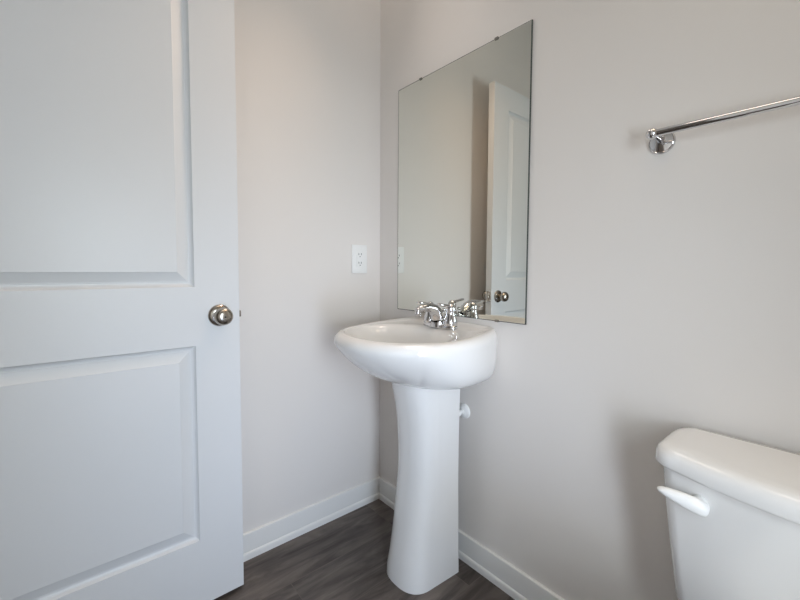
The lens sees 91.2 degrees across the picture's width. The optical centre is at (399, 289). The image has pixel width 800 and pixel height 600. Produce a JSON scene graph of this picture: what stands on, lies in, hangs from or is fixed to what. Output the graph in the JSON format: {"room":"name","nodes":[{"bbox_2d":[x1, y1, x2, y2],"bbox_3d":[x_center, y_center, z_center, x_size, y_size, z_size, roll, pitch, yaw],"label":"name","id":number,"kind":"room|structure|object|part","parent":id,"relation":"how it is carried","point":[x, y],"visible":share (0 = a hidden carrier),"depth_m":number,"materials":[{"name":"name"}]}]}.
{"room":"bathroom","nodes":[
{"label":"bathroom","id":0,"kind":"room"},
{"bbox_2d":[234,0,380,532],"bbox_3d":[-1.151,-0.369,0.917,2.900,2.740,0.100,-2,4,-40],"label":"wall","id":1,"kind":"structure","parent":0,"point":[307,72],"depth_m":1.53,"materials":[{"name":"grey paint"}]},
{"bbox_2d":[0,0,243,599],"bbox_3d":[-0.810,-0.026,1.013,0.772,2.024,0.155,-2,4,-40],"label":"door","id":2,"kind":"structure","parent":1,"relation":"in","point":[121,447],"depth_m":1.04,"materials":[{"name":"white paint"}]},
{"bbox_3d":[-0.537,0.080,1.186,0.054,0.054,0.055,-2,4,-40],"label":"knob","id":3,"kind":"part","parent":2,"relation":"part of","materials":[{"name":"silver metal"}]},
{"bbox_2d":[243,476,378,561],"bbox_3d":[-0.663,0.935,1.331,1.500,0.097,0.014,-2,4,-40],"label":"baseboard","id":4,"kind":"structure","parent":1,"relation":"attached to","point":[257,541],"depth_m":1.57,"materials":[{"name":"white paint"}]},
{"bbox_2d":[352,244,366,272],"bbox_3d":[-0.174,-0.133,1.688,0.077,0.122,0.009,-2,4,-40],"label":"wall outlet","id":5,"kind":"object","parent":1,"relation":"attached to","point":[359,252],"visible":1,"depth_m":1.69,"materials":[{"name":"white plastic"}]},
{"bbox_2d":[357,251,362,266],"bbox_3d":[-0.173,-0.133,1.688,0.034,0.067,0.005,-2,4,-40],"label":"receptacle","id":6,"kind":"object","parent":5,"relation":"attached to","point":[359,253],"depth_m":1.69,"materials":[{"name":"white plastic"}]},
{"bbox_2d":[214,499,514,599],"bbox_3d":[-0.162,1.119,-0.259,3.000,0.100,3.300,-2,4,-40],"label":"floor","id":7,"kind":"structure","parent":0,"point":[345,557],"depth_m":1.37,"materials":[{"name":"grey laminate"}]},
{"bbox_2d":[334,317,496,594],"bbox_3d":[0.017,0.554,1.318,0.455,0.866,0.508,-2,4,-40],"label":"pedestal sink","id":8,"kind":"object","parent":7,"relation":"on","point":[427,368],"visible":0.98,"depth_m":1.29,"materials":[{"name":"white ceramic"}]},
{"bbox_2d":[334,317,496,389],"bbox_3d":[0.019,0.216,1.300,0.455,0.189,0.508,-2,4,-40],"label":"basin","id":9,"kind":"object","parent":8,"relation":"in","point":[406,353],"depth_m":1.14,"materials":[{"name":"white ceramic"}]},
{"bbox_2d":[414,301,457,329],"bbox_3d":[0.109,0.088,1.369,0.148,0.092,0.156,-2,4,-40],"label":"faucet","id":10,"kind":"object","parent":8,"relation":"on","point":[434,316],"visible":1,"depth_m":1.35,"materials":[{"name":"silver metal"}]},
{"bbox_3d":[0.110,0.081,1.437,0.048,0.075,0.048,-2,4,-40],"label":"handle","id":11,"kind":"part","parent":10,"relation":"part of","materials":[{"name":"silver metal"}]},
{"bbox_3d":[0.110,0.088,1.370,0.145,0.087,0.066,-2,4,-40],"label":"spout","id":12,"kind":"part","parent":10,"relation":"part of","materials":[{"name":"silver metal"}]},
{"bbox_3d":[0.143,0.125,1.400,0.052,0.014,0.156,-2,4,-40],"label":"plate","id":13,"kind":"part","parent":10,"relation":"part of","materials":[{"name":"silver metal"}]},
{"bbox_3d":[0.152,0.054,1.338,0.071,0.022,0.016,-2,4,-40],"label":"lever","id":14,"kind":"part","parent":10,"relation":"part of","materials":[{"name":"silver metal"}]},
{"bbox_3d":[0.176,0.085,1.360,0.048,0.075,0.048,-2,4,-40],"label":"handle","id":15,"kind":"part","parent":10,"relation":"part of","materials":[{"name":"silver metal"}]},
{"bbox_2d":[655,427,799,599],"bbox_3d":[0.523,0.676,0.504,0.694,0.711,0.486,-2,4,-40],"label":"toilet","id":16,"kind":"object","parent":7,"relation":"on","point":[733,504],"visible":1,"depth_m":0.69,"materials":[{"name":"white glazed porcelain"},{"name":"white plastic"}]},
{"bbox_3d":[0.549,0.391,0.719,0.014,0.025,0.025,-2,4,-40],"label":"flush handle","id":17,"kind":"part","parent":16,"relation":"part of","materials":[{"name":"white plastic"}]},
{"bbox_3d":[0.706,0.335,0.640,0.219,0.043,0.486,-2,4,-40],"label":"tank lid","id":18,"kind":"part","parent":16,"relation":"part of","materials":[{"name":"white ceramic"}]},
{"bbox_2d":[379,0,799,599],"bbox_3d":[0.952,-0.342,0.603,0.100,2.740,3.100,-2,4,-40],"label":"wall","id":19,"kind":"structure","parent":0,"point":[663,290],"depth_m":0.99,"materials":[{"name":"grey paint"}]},
{"bbox_2d":[459,403,469,418],"bbox_3d":[0.213,0.403,1.394,0.050,0.123,0.055,-2,4,-40],"label":"supply valve","id":20,"kind":"object","parent":19,"relation":"attached to","point":[464,412],"visible":0.52,"depth_m":1.40,"materials":[{"name":"white plastic"}]},
{"bbox_2d":[397,19,532,324],"bbox_3d":[0.191,-0.359,1.415,0.010,0.913,0.614,-2,4,-40],"label":"wall mirror","id":21,"kind":"object","parent":19,"relation":"attached to","point":[464,127],"visible":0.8,"depth_m":1.35,"materials":[{"name":"clear glass"}]},
{"bbox_2d":[379,476,564,599],"bbox_3d":[0.497,0.952,1.111,0.014,0.097,1.850,-2,4,-40],"label":"baseboard","id":22,"kind":"structure","parent":19,"relation":"attached to","point":[517,584],"depth_m":1.32,"materials":[{"name":"white paint"}]},
{"bbox_2d":[646,96,799,154],"bbox_3d":[0.783,-0.332,0.663,0.081,0.056,0.666,-2,4,-40],"label":"towel bar","id":23,"kind":"object","parent":19,"relation":"attached to","point":[661,140],"visible":1,"depth_m":0.81,"materials":[{"name":"silver metal"}]},
{"bbox_3d":[0.590,-0.350,0.898,0.058,0.020,0.020,-2,4,-40],"label":"mounting post","id":24,"kind":"part","parent":23,"relation":"part of","materials":[{"name":"silver metal"}]}
]}

